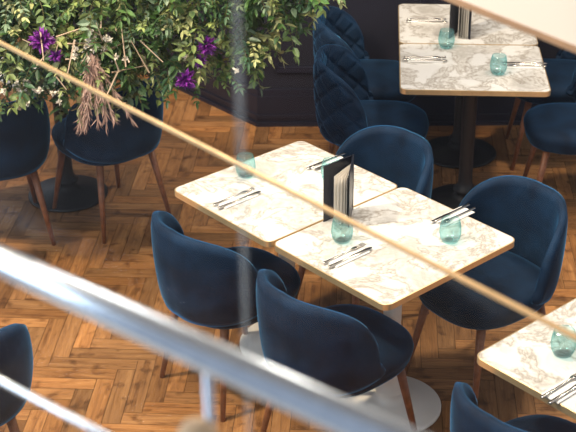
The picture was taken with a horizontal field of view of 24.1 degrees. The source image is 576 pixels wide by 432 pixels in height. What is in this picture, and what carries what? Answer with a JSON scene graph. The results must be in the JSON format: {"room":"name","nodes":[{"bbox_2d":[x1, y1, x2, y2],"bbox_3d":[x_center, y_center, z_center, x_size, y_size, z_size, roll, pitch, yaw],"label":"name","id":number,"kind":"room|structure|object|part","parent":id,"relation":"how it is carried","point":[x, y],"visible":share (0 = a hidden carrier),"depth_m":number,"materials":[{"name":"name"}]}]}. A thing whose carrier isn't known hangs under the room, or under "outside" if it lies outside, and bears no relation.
{"room":"restaurant","nodes":[
{"label":"restaurant","id":0,"kind":"room"},
{"bbox_2d":[71,0,258,88],"bbox_3d":[-1.105,-3.109,7.737,0.216,4.600,3.000,-23,35,-35],"label":"wall","id":1,"kind":"structure","parent":0,"point":[243,77],"depth_m":7.79,"materials":[{"name":"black paint"}]},
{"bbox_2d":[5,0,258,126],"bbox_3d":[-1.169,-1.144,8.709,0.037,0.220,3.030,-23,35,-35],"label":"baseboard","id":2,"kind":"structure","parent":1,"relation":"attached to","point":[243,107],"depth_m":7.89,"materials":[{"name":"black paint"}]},
{"bbox_2d":[0,20,575,431],"bbox_3d":[0.307,0.732,5.501,7.800,0.080,9.000,-1,28,0],"label":"floor","id":3,"kind":"structure","parent":0,"point":[111,381],"depth_m":6.15,"materials":[{"name":"brown wood"}]},
{"bbox_2d":[0,323,32,431],"bbox_3d":[-1.157,0.647,4.767,0.527,0.795,0.566,-10,30,-18],"label":"dining chair","id":4,"kind":"object","parent":3,"relation":"on","point":[16,352],"visible":0.91,"depth_m":4.55,"materials":[{"name":"blue fabric"}]},
{"bbox_2d":[0,97,55,245],"bbox_3d":[-1.395,-0.264,6.468,0.527,0.795,0.566,-10,30,-18],"label":"dining chair","id":5,"kind":"object","parent":3,"relation":"on","point":[24,136],"visible":0.97,"depth_m":6.22,"materials":[{"name":"blue fabric"}]},
{"bbox_2d":[0,38,145,211],"bbox_3d":[-1.144,-0.442,6.838,0.700,0.751,0.600,-23,35,-35],"label":"marble table","id":6,"kind":"object","parent":3,"relation":"on","point":[76,192],"visible":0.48,"depth_m":6.92,"materials":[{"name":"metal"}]},
{"bbox_2d":[51,75,171,243],"bbox_3d":[-0.880,-0.351,6.621,0.527,0.795,0.566,-23,35,-35],"label":"dining chair","id":7,"kind":"object","parent":3,"relation":"on","point":[124,142],"visible":0.76,"depth_m":6.37,"materials":[{"name":"blue fabric"}]},
{"bbox_2d":[151,211,300,421],"bbox_3d":[-0.238,0.320,5.358,0.566,0.795,0.527,-23,35,-35],"label":"dining chair","id":8,"kind":"object","parent":3,"relation":"on","point":[201,283],"visible":0.92,"depth_m":5.07,"materials":[{"name":"blue fabric"}]},
{"bbox_2d":[175,141,396,361],"bbox_3d":[-0.005,0.217,5.589,0.700,0.751,0.600,-23,35,-35],"label":"marble table","id":9,"kind":"object","parent":3,"relation":"on","point":[269,217],"visible":0.43,"depth_m":5.39,"materials":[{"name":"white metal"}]},
{"bbox_2d":[213,187,260,208],"bbox_3d":[-0.202,-0.070,5.317,0.218,0.013,0.066,-23,35,-35],"label":"cutlery","id":10,"kind":"object","parent":9,"relation":"on","point":[248,194],"visible":1,"depth_m":5.31,"materials":[{"name":"metal"}]},
{"bbox_2d":[306,153,347,172],"bbox_3d":[0.169,-0.221,5.591,0.218,0.013,0.066,-23,35,-35],"label":"cutlery","id":11,"kind":"object","parent":9,"relation":"on","point":[316,167],"visible":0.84,"depth_m":5.59,"materials":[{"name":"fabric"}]},
{"bbox_2d":[256,269,416,431],"bbox_3d":[0.174,0.531,4.957,0.566,0.795,0.527,-23,35,-35],"label":"dining chair","id":12,"kind":"object","parent":3,"relation":"on","point":[346,350],"visible":0.89,"depth_m":4.67,"materials":[{"name":"blue fabric"}]},
{"bbox_2d":[295,125,432,314],"bbox_3d":[0.327,0.077,5.801,0.566,0.795,0.527,-23,35,-35],"label":"dining chair","id":13,"kind":"object","parent":3,"relation":"on","point":[403,157],"visible":0.23,"depth_m":5.84,"materials":[{"name":"blue fabric"}]},
{"bbox_2d":[313,6,415,153],"bbox_3d":[0.420,-0.689,7.215,0.571,0.807,0.537,1,28,4],"label":"dining chair","id":14,"kind":"object","parent":3,"relation":"on","point":[339,27],"visible":0.35,"depth_m":7.17,"materials":[{"name":"blue fabric"}]},
{"bbox_2d":[313,44,428,154],"bbox_3d":[0.412,-0.424,6.721,0.571,0.807,0.537,1,28,4],"label":"dining chair","id":15,"kind":"object","parent":3,"relation":"on","point":[345,105],"visible":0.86,"depth_m":6.58,"materials":[{"name":"blue fabric"}]},
{"bbox_2d":[275,187,514,430],"bbox_3d":[0.400,0.425,5.194,0.700,0.751,0.600,-23,36,-36],"label":"marble table","id":16,"kind":"object","parent":3,"relation":"on","point":[386,278],"visible":0.7,"depth_m":5.02,"materials":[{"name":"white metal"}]},
{"bbox_2d":[323,154,353,227],"bbox_3d":[0.191,-0.098,5.128,0.103,0.235,0.156,4,29,8],"label":"booklet","id":17,"kind":"object","parent":16,"relation":"on","point":[338,176],"visible":0.97,"depth_m":5.10,"materials":[{"name":"paper"}]},
{"bbox_2d":[323,242,371,267],"bbox_3d":[0.216,0.144,4.912,0.218,0.013,0.066,-23,35,-35],"label":"cutlery","id":18,"kind":"object","parent":16,"relation":"on","point":[357,251],"visible":1,"depth_m":4.91,"materials":[{"name":"metal"}]},
{"bbox_2d":[431,204,475,226],"bbox_3d":[0.636,-0.003,5.177,0.218,0.013,0.066,-23,35,-35],"label":"cutlery","id":19,"kind":"object","parent":16,"relation":"on","point":[461,212],"visible":0.97,"depth_m":5.17,"materials":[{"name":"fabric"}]},
{"bbox_2d":[398,4,537,168],"bbox_3d":[0.932,-0.676,7.235,0.700,0.751,0.600,1,28,4],"label":"marble table","id":20,"kind":"object","parent":3,"relation":"on","point":[484,30],"visible":0.61,"depth_m":7.11,"materials":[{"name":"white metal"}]},
{"bbox_2d":[406,18,446,23],"bbox_3d":[0.729,-1.025,7.080,0.218,0.013,0.066,1,28,4],"label":"cutlery","id":21,"kind":"object","parent":20,"relation":"on","point":[412,20],"visible":1,"depth_m":7.07,"materials":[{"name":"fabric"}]},
{"bbox_2d":[449,3,471,39],"bbox_3d":[0.858,-1.028,6.850,0.103,0.235,0.156,-6,29,-10],"label":"booklet","id":22,"kind":"object","parent":20,"relation":"on","point":[460,17],"visible":0.9,"depth_m":6.85,"materials":[{"name":"paper"}]},
{"bbox_2d":[399,44,550,208],"bbox_3d":[0.893,-0.391,6.706,0.700,0.751,0.600,1,28,4],"label":"marble table","id":23,"kind":"object","parent":3,"relation":"on","point":[467,72],"visible":0.75,"depth_m":6.55,"materials":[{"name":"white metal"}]},
{"bbox_2d":[403,56,447,62],"bbox_3d":[0.671,-0.769,6.604,0.218,0.013,0.066,1,28,4],"label":"cutlery","id":24,"kind":"object","parent":23,"relation":"on","point":[422,59],"visible":1,"depth_m":6.59,"materials":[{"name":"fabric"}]},
{"bbox_2d":[502,62,546,68],"bbox_3d":[1.144,-0.731,6.525,0.218,0.013,0.066,1,28,4],"label":"cutlery","id":25,"kind":"object","parent":23,"relation":"on","point":[522,65],"visible":1,"depth_m":6.51,"materials":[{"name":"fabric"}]},
{"bbox_2d":[405,175,567,400],"bbox_3d":[0.795,0.305,5.368,0.566,0.795,0.527,-20,34,-32],"label":"dining chair","id":26,"kind":"object","parent":3,"relation":"on","point":[530,211],"visible":0.73,"depth_m":5.28,"materials":[{"name":"blue fabric"}]},
{"bbox_2d":[450,382,575,431],"bbox_3d":[0.793,0.861,4.332,0.566,0.795,0.527,-23,35,-35],"label":"dining chair","id":27,"kind":"object","parent":3,"relation":"on","point":[465,413],"visible":1,"depth_m":4.12,"materials":[{"name":"blue fabric"}]},
{"bbox_2d":[477,298,575,419],"bbox_3d":[1.060,0.774,4.531,0.700,0.751,0.600,-23,35,-35],"label":"marble table","id":28,"kind":"object","parent":3,"relation":"on","point":[525,358],"visible":0.91,"depth_m":4.34,"materials":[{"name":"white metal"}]},
{"bbox_2d":[541,373,575,403],"bbox_3d":[0.865,0.530,4.180,0.218,0.013,0.066,-23,35,-35],"label":"cutlery","id":29,"kind":"object","parent":28,"relation":"on","point":[565,389],"visible":1,"depth_m":4.16,"materials":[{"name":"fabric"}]},
{"bbox_2d":[505,48,575,170],"bbox_3d":[1.457,-0.689,7.194,0.571,0.807,0.537,1,28,4],"label":"dining chair","id":30,"kind":"object","parent":3,"relation":"on","point":[561,71],"visible":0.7,"depth_m":7.11,"materials":[{"name":"blue fabric"}]},
{"bbox_2d":[523,98,575,182],"bbox_3d":[1.450,-0.405,6.666,0.571,0.807,0.537,1,28,4],"label":"dining chair","id":31,"kind":"object","parent":3,"relation":"on","point":[549,127],"visible":0.93,"depth_m":6.57,"materials":[{"name":"blue fabric"}]},
{"bbox_3d":[-0.303,1.895,1.779,3.000,1.400,1.200,20,34,33],"label":"mezzanine landing","id":32,"kind":"object","parent":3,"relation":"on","visible":0},
{"bbox_2d":[0,244,421,431],"bbox_3d":[-0.043,0.374,1.436,2.514,1.600,0.076,20,34,33],"label":"balustrade","id":33,"kind":"object","parent":32,"relation":"on","point":[330,411],"visible":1,"depth_m":1.35,"materials":[{"name":"metal"}]},
{"bbox_3d":[-0.088,0.640,1.598,0.044,0.979,0.044,-1,28,0],"label":"newel knob","id":34,"kind":"part","parent":33,"relation":"part of","materials":[{"name":"brown wood"}]},
{"bbox_2d":[0,40,575,340],"bbox_3d":[0.009,0.876,2.929,0.008,2.103,3.800,-23,35,-35],"label":"rail","id":35,"kind":"object","parent":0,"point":[488,292],"visible":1,"depth_m":2.38,"materials":[{"name":"gold metal"}]},
{"bbox_2d":[257,0,560,88],"bbox_3d":[1.845,-2.608,6.749,4.060,4.600,0.217,0,28,1],"label":"wall","id":36,"kind":"structure","parent":0,"point":[377,20],"depth_m":7.54,"materials":[{"name":"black paint"}]},
{"bbox_2d":[256,89,540,126],"bbox_3d":[1.864,-0.627,7.688,4.090,0.220,0.038,0,28,0],"label":"baseboard","id":37,"kind":"structure","parent":36,"relation":"attached to","point":[276,107],"depth_m":7.70,"materials":[{"name":"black paint"}]},
{"bbox_2d":[445,0,575,52],"bbox_3d":[0.773,0.502,2.780,0.310,2.910,2.600,-19,33,-30],"label":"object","id":38,"kind":"structure","parent":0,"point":[551,21],"depth_m":2.50,"materials":[{"name":"beige paint"}]},
{"bbox_3d":[0.266,-3.427,3.270,7.800,0.120,9.200,-1,28,0],"label":"ceiling","id":39,"kind":"structure","parent":0,"visible":0},
{"bbox_2d":[0,0,346,135],"bbox_3d":[-0.639,-2.131,5.063,1.948,3.844,0.774,-1,28,-2],"label":"hanging planter","id":40,"kind":"object","parent":39,"relation":"hanging from","point":[48,42],"visible":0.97,"depth_m":5.64,"materials":[{"name":"green plant"}]}
]}

